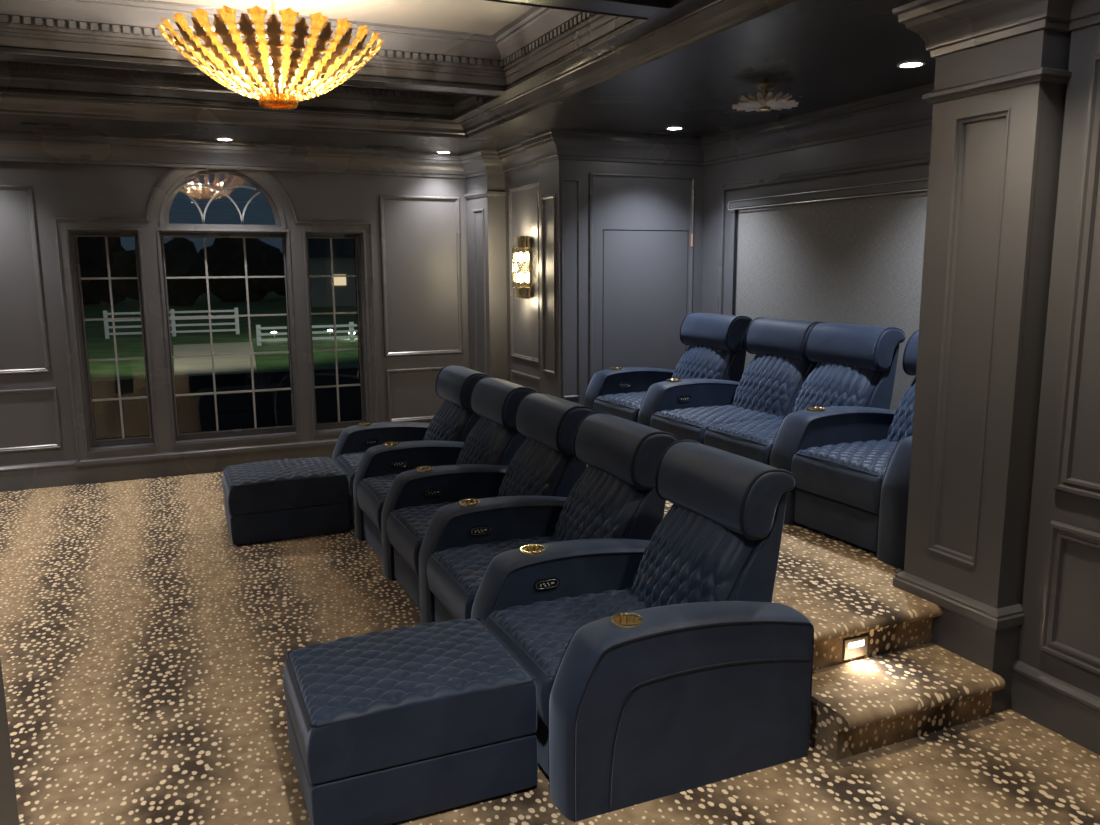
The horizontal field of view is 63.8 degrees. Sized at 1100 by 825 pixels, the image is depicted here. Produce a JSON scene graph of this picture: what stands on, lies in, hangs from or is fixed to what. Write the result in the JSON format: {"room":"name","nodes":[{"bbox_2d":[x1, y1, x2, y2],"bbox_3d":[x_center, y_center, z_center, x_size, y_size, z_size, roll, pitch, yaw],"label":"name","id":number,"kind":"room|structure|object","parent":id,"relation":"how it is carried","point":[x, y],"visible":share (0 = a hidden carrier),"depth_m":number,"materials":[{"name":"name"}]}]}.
{"room":"home theater","nodes":[
{"label":"home theater","id":0,"kind":"room"},
{"bbox_2d":[0,658,19,824],"bbox_3d":[-1.434,0.060,1.973,0.232,2.750,0.302,-4,10,-23],"label":"wall column","id":1,"kind":"structure","parent":0,"point":[9,815],"depth_m":2.21,"materials":[{"name":"grey paint"}]},
{"bbox_2d":[0,162,469,465],"bbox_3d":[-3.408,-0.894,7.324,6.100,2.900,0.180,-4,10,-23],"label":"wall","id":2,"kind":"structure","parent":0,"point":[420,236],"depth_m":7.57,"materials":[{"name":"grey paint"}]},
{"bbox_2d":[70,232,153,447],"bbox_3d":[-3.610,-0.595,7.302,0.490,1.760,0.045,-4,10,-23],"label":"window","id":3,"kind":"structure","parent":2,"relation":"in","point":[93,442],"depth_m":7.27,"materials":[{"name":"grey"}]},
{"bbox_2d":[0,446,334,491],"bbox_3d":[-3.018,0.571,6.713,6.120,0.205,1.670,-4,10,-23],"label":"baseboard","id":4,"kind":"structure","parent":2,"relation":"attached to","point":[58,473],"depth_m":7.36,"materials":[{"name":"grey wood"}]},
{"bbox_2d":[88,433,340,454],"bbox_3d":[-2.748,0.231,7.758,2.330,0.040,0.160,-4,10,-23],"label":"trim","id":5,"kind":"structure","parent":2,"relation":"attached to","point":[103,452],"depth_m":7.61,"materials":[{"name":"grey wood"}]},
{"bbox_2d":[53,168,379,467],"bbox_3d":[-2.725,-0.896,7.500,2.530,2.549,0.050,-4,10,-23],"label":"trim","id":6,"kind":"structure","parent":2,"relation":"attached to","point":[148,228],"depth_m":7.43,"materials":[{"name":"grey"}]},
{"bbox_2d":[164,170,279,226],"bbox_3d":[-2.781,-1.810,7.478,0.940,0.470,0.035,-4,10,-23],"label":"window","id":7,"kind":"structure","parent":2,"relation":"in","point":[167,210],"depth_m":7.45,"materials":[{"name":"grey wood"}]},
{"bbox_2d":[160,232,294,440],"bbox_3d":[-2.772,-0.660,7.665,1.000,1.760,0.045,-4,10,-23],"label":"window","id":8,"kind":"structure","parent":2,"relation":"in","point":[217,433],"depth_m":7.66,"materials":[{"name":"grey wood"}]},
{"bbox_2d":[0,185,462,452],"bbox_3d":[-3.221,-0.787,7.315,5.220,2.070,0.018,-4,10,-23],"label":"trim","id":9,"kind":"structure","parent":2,"relation":"attached to","point":[53,390],"depth_m":7.92,"materials":[{"name":"grey"}]},
{"bbox_2d":[306,234,366,429],"bbox_3d":[-1.942,-0.725,8.025,0.485,1.760,0.045,-4,10,-23],"label":"window","id":10,"kind":"structure","parent":2,"relation":"in","point":[338,424],"depth_m":8.04,"materials":[{"name":"grey"}]},
{"bbox_2d":[0,83,933,178],"bbox_3d":[-1.181,-1.977,6.435,9.432,0.202,3.823,2,10,13],"label":"trim","id":11,"kind":"structure","parent":2,"relation":"attached to","point":[904,109],"depth_m":6.93,"materials":[{"name":"grey"}]},
{"bbox_2d":[158,0,532,34],"bbox_3d":[-1.304,-2.124,4.164,3.840,0.060,5.060,-4,10,-23],"label":"ceiling","id":12,"kind":"structure","parent":0,"point":[484,17],"depth_m":4.86,"materials":[{"name":"grey paint"}]},
{"bbox_2d":[0,59,499,119],"bbox_3d":[-1.932,-2.189,5.639,3.074,0.300,1.034,-4,10,-23],"label":"trim","id":13,"kind":"structure","parent":12,"relation":"attached to","point":[22,74],"depth_m":5.94,"materials":[{"name":"grey wood"}]},
{"bbox_2d":[156,0,384,109],"bbox_3d":[-1.342,-1.809,4.309,1.060,0.607,1.060,-4,10,-23],"label":"chandelier","id":14,"kind":"object","parent":12,"relation":"hanging from","point":[265,68],"visible":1,"depth_m":4.06,"materials":[{"name":"gold metal"}]},
{"bbox_2d":[0,0,647,91],"bbox_3d":[-1.303,-1.952,4.192,3.044,0.300,1.824,-4,10,-23],"label":"trim","id":15,"kind":"structure","parent":12,"relation":"attached to","point":[540,36],"depth_m":4.82,"materials":[{"name":"grey"}]},
{"bbox_2d":[604,0,686,8],"bbox_3d":[-0.660,-1.716,2.752,3.044,0.300,1.034,-4,10,-23],"label":"trim","id":16,"kind":"structure","parent":12,"relation":"attached to","point":[604,0],"depth_m":3.77,"materials":[{"name":"grey wood"}]},
{"bbox_2d":[0,0,717,122],"bbox_3d":[-1.302,-1.823,4.214,3.460,0.030,4.680,-4,10,-23],"label":"ceiling","id":17,"kind":"structure","parent":0,"point":[657,17],"depth_m":4.94,"materials":[{"name":"grey paint"}]},
{"bbox_2d":[0,0,798,138],"bbox_3d":[-1.302,-1.764,4.224,3.480,0.111,4.700,-4,10,-23],"label":"trim","id":18,"kind":"structure","parent":17,"relation":"attached to","point":[719,16],"depth_m":5.84,"materials":[{"name":"grey"}]},
{"bbox_2d":[0,0,935,153],"bbox_3d":[-0.608,-1.471,2.588,7.550,0.060,10.800,-4,10,-23],"label":"ceiling","id":19,"kind":"structure","parent":0,"point":[825,54],"depth_m":5.10,"materials":[{"name":"grey paint"}]},
{"bbox_2d":[216,138,233,140],"bbox_3d":[-2.567,-2.154,6.972,0.136,0.006,0.136,-4,10,-23],"label":"recessed light","id":20,"kind":"object","parent":19,"relation":"in","point":[219,139],"visible":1,"depth_m":6.97,"materials":[{"name":"white"}]},
{"bbox_2d":[366,146,404,149],"bbox_3d":[-1.398,-2.252,7.511,0.300,0.006,0.120,-4,10,-23],"label":"ceiling vent","id":21,"kind":"object","parent":19,"relation":"in","point":[375,147],"visible":1,"depth_m":7.49,"materials":[{"name":"grey"}]},
{"bbox_2d":[436,151,450,153],"bbox_3d":[-0.943,-2.308,7.837,0.136,0.006,0.136,-4,10,-23],"label":"recessed light","id":22,"kind":"object","parent":19,"relation":"in","point":[441,152],"visible":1,"depth_m":7.84,"materials":[{"name":"white"}]},
{"bbox_2d":[665,127,683,129],"bbox_3d":[0.922,-2.104,6.544,0.136,0.006,0.136,-4,10,-23],"label":"recessed light","id":23,"kind":"object","parent":19,"relation":"in","point":[667,128],"visible":1,"depth_m":6.54,"materials":[{"name":"white"}]},
{"bbox_2d":[732,85,798,111],"bbox_3d":[1.228,-1.790,5.038,0.370,0.135,0.370,-4,10,-23],"label":"ceiling lamp","id":24,"kind":"object","parent":19,"relation":"attached to","point":[765,102],"visible":1,"depth_m":4.99,"materials":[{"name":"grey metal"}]},
{"bbox_2d":[897,61,924,67],"bbox_3d":[1.837,-1.768,4.494,0.136,0.006,0.136,-4,10,-23],"label":"recessed light","id":25,"kind":"object","parent":19,"relation":"in","point":[913,64],"visible":1,"depth_m":4.49,"materials":[{"name":"white"}]},
{"bbox_2d":[466,175,507,380],"bbox_3d":[-0.554,-1.029,8.342,0.370,2.800,0.580,-4,10,-23],"label":"wall","id":26,"kind":"structure","parent":0,"point":[486,215],"depth_m":8.09,"materials":[{"name":"grey paint"}]},
{"bbox_2d":[464,191,505,198],"bbox_3d":[-0.606,-1.973,7.991,0.542,0.047,0.228,5,11,29],"label":"trim","id":27,"kind":"structure","parent":26,"relation":"attached to","point":[482,193],"depth_m":7.91,"materials":[{"name":"grey"}]},
{"bbox_2d":[505,167,539,391],"bbox_3d":[-0.136,-0.931,7.736,0.180,2.800,0.960,-4,10,-23],"label":"wall","id":28,"kind":"structure","parent":0,"point":[524,202],"depth_m":7.67,"materials":[{"name":"grey paint"}]},
{"bbox_2d":[512,236,530,298],"bbox_3d":[-0.256,-1.244,7.577,0.120,0.524,0.267,-4,10,-23],"label":"wall sconce","id":29,"kind":"object","parent":28,"relation":"attached to","point":[521,252],"visible":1,"depth_m":7.51,"materials":[{"name":"gold metal"}]},
{"bbox_2d":[509,181,539,391],"bbox_3d":[-0.221,-0.892,7.688,0.018,2.120,0.670,-4,10,-23],"label":"trim","id":30,"kind":"structure","parent":28,"relation":"attached to","point":[534,184],"depth_m":7.79,"materials":[{"name":"grey"}]},
{"bbox_2d":[0,471,1099,824],"bbox_3d":[-0.565,1.330,3.055,7.600,0.120,10.780,-4,10,-23],"label":"floor","id":31,"kind":"structure","parent":0,"point":[143,649],"depth_m":3.63,"materials":[{"name":"carpet"}]},
{"bbox_2d":[222,457,349,544],"bbox_3d":[-1.790,0.566,5.961,0.752,0.424,0.580,-4,10,-23],"label":"chaise ottoman","id":32,"kind":"object","parent":31,"relation":"on","point":[270,500],"visible":1,"depth_m":5.72,"materials":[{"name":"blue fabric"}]},
{"bbox_2d":[222,457,347,515],"bbox_3d":[-1.792,0.471,5.945,0.750,0.231,0.580,-4,10,-23],"label":"cushion","id":33,"kind":"object","parent":32,"relation":"on","point":[295,485],"depth_m":5.73,"materials":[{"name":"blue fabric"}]},
{"bbox_2d":[283,618,537,824],"bbox_3d":[-0.497,1.041,3.064,0.752,0.424,0.580,-4,10,-23],"label":"chaise ottoman","id":34,"kind":"object","parent":31,"relation":"on","point":[398,724],"visible":1,"depth_m":2.85,"materials":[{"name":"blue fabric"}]},
{"bbox_2d":[331,365,489,523],"bbox_3d":[-1.012,0.204,6.354,1.017,1.025,0.812,-4,10,-23],"label":"recliner","id":35,"kind":"object","parent":31,"relation":"on","point":[454,420],"visible":0.39,"depth_m":6.32,"materials":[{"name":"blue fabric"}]},
{"bbox_2d":[334,451,365,498],"bbox_3d":[-1.098,0.416,6.246,0.744,0.235,0.598,-4,10,-23],"label":"seat cushion","id":36,"kind":"object","parent":35,"relation":"on","point":[349,461],"depth_m":6.09,"materials":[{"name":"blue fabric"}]},
{"bbox_2d":[353,376,536,560],"bbox_3d":[-0.689,0.323,5.630,1.017,1.025,0.812,-4,10,-23],"label":"recliner","id":37,"kind":"object","parent":31,"relation":"on","point":[494,439],"visible":0.48,"depth_m":5.59,"materials":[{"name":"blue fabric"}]},
{"bbox_2d":[357,474,398,531],"bbox_3d":[-0.774,0.535,5.521,0.744,0.235,0.598,-4,10,-23],"label":"seat cushion","id":38,"kind":"object","parent":37,"relation":"on","point":[372,489],"depth_m":5.41,"materials":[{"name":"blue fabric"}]},
{"bbox_2d":[381,392,596,608],"bbox_3d":[-0.366,0.441,4.906,1.017,1.025,0.812,-4,10,-23],"label":"recliner","id":39,"kind":"object","parent":31,"relation":"on","point":[545,464],"visible":0.44,"depth_m":4.86,"materials":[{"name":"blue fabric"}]},
{"bbox_2d":[387,501,458,575],"bbox_3d":[-0.451,0.653,4.797,0.744,0.235,0.598,-4,10,-23],"label":"seat cushion","id":40,"kind":"object","parent":39,"relation":"on","point":[408,522],"depth_m":4.71,"materials":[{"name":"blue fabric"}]},
{"bbox_2d":[419,412,678,623],"bbox_3d":[-0.043,0.560,4.181,1.017,1.025,0.812,-4,10,-23],"label":"recliner","id":41,"kind":"object","parent":31,"relation":"on","point":[615,496],"visible":0.45,"depth_m":4.14,"materials":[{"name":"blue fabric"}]},
{"bbox_2d":[427,535,556,619],"bbox_3d":[-0.128,0.772,4.073,0.744,0.235,0.598,-4,10,-23],"label":"seat cushion","id":42,"kind":"object","parent":41,"relation":"on","point":[456,567],"depth_m":4.05,"materials":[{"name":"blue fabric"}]},
{"bbox_2d":[471,440,813,821],"bbox_3d":[0.319,0.693,3.371,1.017,1.025,1.003,-4,10,-23],"label":"recliner","id":43,"kind":"object","parent":31,"relation":"on","point":[666,664],"visible":0.93,"depth_m":3.07,"materials":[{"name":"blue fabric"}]},
{"bbox_2d":[484,588,646,727],"bbox_3d":[0.195,0.891,3.348,0.744,0.235,0.598,-4,10,-23],"label":"seat cushion","id":44,"kind":"object","parent":43,"relation":"on","point":[538,627],"depth_m":3.36,"materials":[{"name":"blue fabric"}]},
{"bbox_2d":[538,160,584,404],"bbox_3d":[0.089,-0.838,7.165,0.234,2.800,0.400,-4,10,-23],"label":"wall","id":45,"kind":"structure","parent":0,"point":[551,173],"depth_m":7.00,"materials":[{"name":"grey paint"}]},
{"bbox_2d":[561,161,704,398],"bbox_3d":[0.743,-0.859,7.270,1.450,2.800,0.092,-4,10,-23],"label":"wall","id":46,"kind":"structure","parent":0,"point":[618,203],"depth_m":7.08,"materials":[{"name":"grey paint"}]},
{"bbox_2d":[589,173,694,381],"bbox_3d":[0.755,-0.862,7.229,0.960,2.100,0.016,-4,10,-23],"label":"trim","id":47,"kind":"structure","parent":46,"relation":"attached to","point":[591,175],"depth_m":7.07,"materials":[{"name":"grey"}]},
{"bbox_2d":[602,230,692,369],"bbox_3d":[0.802,-0.659,7.308,0.824,1.652,0.070,-4,10,-23],"label":"door","id":48,"kind":"structure","parent":46,"relation":"in","point":[645,272],"depth_m":7.24,"materials":[{"name":"grey paint"}]},
{"bbox_2d":[587,465,942,669],"bbox_3d":[1.118,0.667,5.520,2.070,0.360,3.847,-4,10,-23],"label":"platform","id":49,"kind":"structure","parent":0,"point":[842,587],"depth_m":3.73,"materials":[{"name":"carpet"}]},
{"bbox_2d":[583,312,751,421],"bbox_3d":[0.866,-0.225,6.673,1.017,1.025,0.812,-5,10,-25],"label":"recliner","id":50,"kind":"object","parent":49,"relation":"on","point":[716,349],"visible":0.38,"depth_m":6.60,"materials":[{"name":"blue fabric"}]},
{"bbox_2d":[593,391,646,421],"bbox_3d":[0.785,-0.012,6.561,0.744,0.235,0.598,-5,10,-25],"label":"seat cushion","id":51,"kind":"object","parent":50,"relation":"on","point":[623,404],"depth_m":6.45,"materials":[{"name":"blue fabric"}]},
{"bbox_2d":[637,317,819,443],"bbox_3d":[1.212,-0.108,5.960,1.017,1.025,0.795,-5,10,-25],"label":"recliner","id":52,"kind":"object","parent":49,"relation":"on","point":[769,388],"visible":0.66,"depth_m":5.90,"materials":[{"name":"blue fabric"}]},
{"bbox_2d":[650,405,783,443],"bbox_3d":[1.132,0.104,5.849,0.744,0.235,0.581,-5,10,-25],"label":"seat cushion","id":53,"kind":"object","parent":52,"relation":"on","point":[686,422],"depth_m":5.73,"materials":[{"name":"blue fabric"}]},
{"bbox_2d":[704,322,904,464],"bbox_3d":[1.518,-0.006,5.333,1.017,1.025,0.605,-5,10,-25],"label":"recliner","id":54,"kind":"object","parent":49,"relation":"on","point":[856,365],"visible":0.41,"depth_m":5.25,"materials":[{"name":"navy leather"}]},
{"bbox_2d":[704,418,782,464],"bbox_3d":[1.396,0.193,5.306,0.744,0.235,0.581,-5,10,-25],"label":"seat cushion","id":55,"kind":"object","parent":54,"relation":"on","point":[753,440],"depth_m":5.16,"materials":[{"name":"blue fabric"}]},
{"bbox_2d":[768,330,918,568],"bbox_3d":[1.864,0.111,4.621,1.017,1.025,1.003,-5,10,-25],"label":"recliner","id":56,"kind":"object","parent":49,"relation":"on","point":[850,465],"visible":0.46,"depth_m":4.55,"materials":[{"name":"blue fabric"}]},
{"bbox_2d":[791,439,897,513],"bbox_3d":[1.742,0.309,4.594,0.744,0.235,0.598,-5,10,-25],"label":"seat cushion","id":57,"kind":"object","parent":56,"relation":"on","point":[846,474],"depth_m":4.47,"materials":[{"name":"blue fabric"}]},
{"bbox_2d":[842,634,867,660],"bbox_3d":[1.223,0.940,3.537,0.128,0.092,0.009,-4,10,-23],"label":"step light","id":58,"kind":"object","parent":49,"relation":"attached to","point":[857,646],"visible":1,"depth_m":3.53,"materials":[{"name":"silver metal"}]},
{"bbox_2d":[702,124,931,314],"bbox_3d":[2.162,-0.603,5.682,0.150,2.800,4.300,-4,10,-23],"label":"wall","id":59,"kind":"structure","parent":0,"point":[914,140],"depth_m":6.31,"materials":[{"name":"grey paint"}]},
{"bbox_2d":[718,151,929,313],"bbox_3d":[2.032,-0.594,5.764,0.024,2.037,3.274,-4,10,-23],"label":"trim","id":60,"kind":"structure","parent":59,"relation":"attached to","point":[918,158],"depth_m":6.22,"materials":[{"name":"grey"}]},
{"bbox_2d":[728,178,927,410],"bbox_3d":[2.022,-0.544,5.746,0.058,1.824,2.971,-4,10,-23],"label":"wall panel","id":61,"kind":"object","parent":59,"relation":"attached to","point":[850,255],"visible":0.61,"depth_m":5.91,"materials":[{"name":"grey fabric"}]},
{"bbox_2d":[810,643,1004,759],"bbox_3d":[1.323,1.108,3.409,0.768,0.180,0.357,-4,10,-23],"label":"step","id":62,"kind":"structure","parent":0,"point":[874,702],"depth_m":3.31,"materials":[{"name":"carpet"}]},
{"bbox_2d":[892,29,1071,713],"bbox_3d":[1.768,-0.242,3.528,0.370,2.800,0.530,-4,10,-23],"label":"wall column","id":63,"kind":"structure","parent":0,"point":[999,106],"depth_m":3.41,"materials":[{"name":"grey paint"}]},
{"bbox_2d":[1017,24,1099,696],"bbox_3d":[2.908,0.149,1.133,0.200,2.800,4.860,-4,10,-23],"label":"wall","id":64,"kind":"structure","parent":0,"point":[1078,625],"depth_m":3.20,"materials":[{"name":"grey paint"}]},
{"bbox_2d":[892,0,1099,57],"bbox_3d":[2.690,-1.123,1.164,0.492,0.202,5.467,-4,10,-23],"label":"trim","id":65,"kind":"structure","parent":64,"relation":"attached to","point":[946,27],"depth_m":3.23,"materials":[{"name":"grey wood"}]},
{"bbox_2d":[1009,660,1099,754],"bbox_3d":[2.808,1.436,1.310,0.026,0.205,4.880,-4,10,-23],"label":"baseboard","id":66,"kind":"structure","parent":64,"relation":"attached to","point":[1065,709],"depth_m":3.32,"materials":[{"name":"grey"}]},
{"bbox_2d":[1039,54,1099,674],"bbox_3d":[2.785,0.179,1.142,0.022,2.160,4.565,-4,10,-23],"label":"trim","id":67,"kind":"structure","parent":64,"relation":"attached to","point":[1063,482],"depth_m":3.17,"materials":[{"name":"grey wood"}]},
{"label":"outside","id":68,"kind":"structure","parent":0,"visible":0},
{"bbox_2d":[173,342,256,376],"bbox_3d":[-8.422,-1.440,22.579,2.300,0.030,8.000,-4,10,-23],"label":"driveway","id":69,"kind":"structure","parent":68,"point":[229,364],"depth_m":21.42,"materials":[{"name":"grey concrete"}]},
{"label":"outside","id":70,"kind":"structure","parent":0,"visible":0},
{"bbox_2d":[91,368,360,438],"bbox_3d":[-5.652,0.143,13.069,60.000,0.035,11.480,-4,10,-23],"label":"floor","id":71,"kind":"structure","parent":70,"point":[196,413],"depth_m":14.79,"materials":[{"name":"black concrete"}]},
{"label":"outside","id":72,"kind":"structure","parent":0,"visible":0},
{"bbox_2d":[84,291,358,380],"bbox_3d":[-15.216,-5.345,46.754,130.000,0.120,81.700,-4,10,-23],"label":"ground","id":73,"kind":"structure","parent":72,"point":[131,345],"depth_m":29.70,"materials":[{"name":"green plant"}]},
{"bbox_2d":[77,237,125,304],"bbox_3d":[-29.107,-9.198,55.474,5.640,5.203,4.657,-4,10,-23],"label":"tree","id":74,"kind":"object","parent":73,"relation":"on","point":[92,250],"visible":0.4,"depth_m":54.28,"materials":[{"name":"green plant"}]},
{"bbox_2d":[110,238,216,305],"bbox_3d":[-22.644,-8.357,52.778,5.269,4.411,5.024,3,10,18],"label":"tree","id":75,"kind":"object","parent":73,"relation":"on","point":[182,259],"visible":0.65,"depth_m":51.43,"materials":[{"name":"green plant"}]},
{"bbox_2d":[103,308,239,338],"bbox_3d":[-12.510,-2.981,29.338,4.120,0.900,0.160,-4,10,-23],"label":"rail fence","id":76,"kind":"object","parent":73,"relation":"on","point":[173,325],"visible":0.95,"depth_m":29.36,"materials":[{"name":"white paint"}]},
{"bbox_2d":[198,238,282,301],"bbox_3d":[-20.778,-9.523,58.984,5.609,5.062,4.972,-4,10,-23],"label":"tree","id":77,"kind":"object","parent":73,"relation":"on","point":[225,257],"visible":0.78,"depth_m":57.58,"materials":[{"name":"green plant"}]},
{"bbox_2d":[274,253,284,295],"bbox_3d":[-17.966,-10.109,64.433,5.326,4.030,4.614,-4,10,-23],"label":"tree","id":78,"kind":"object","parent":73,"relation":"on","point":[280,291],"visible":0.03,"depth_m":63.04,"materials":[{"name":"green plant"}]},
{"bbox_2d":[256,322,357,345],"bbox_3d":[-6.010,-2.443,26.790,5.520,0.600,0.160,-4,10,-23],"label":"rail fence","id":79,"kind":"object","parent":73,"relation":"on","point":[351,325],"visible":0.49,"depth_m":26.30,"materials":[{"name":"white paint"}]},
{"bbox_2d":[307,238,355,306],"bbox_3d":[-10.265,-9.108,54.824,10.800,4.600,7.000,-4,10,-23],"label":"house","id":80,"kind":"structure","parent":73,"relation":"on","point":[319,259],"depth_m":50.80,"materials":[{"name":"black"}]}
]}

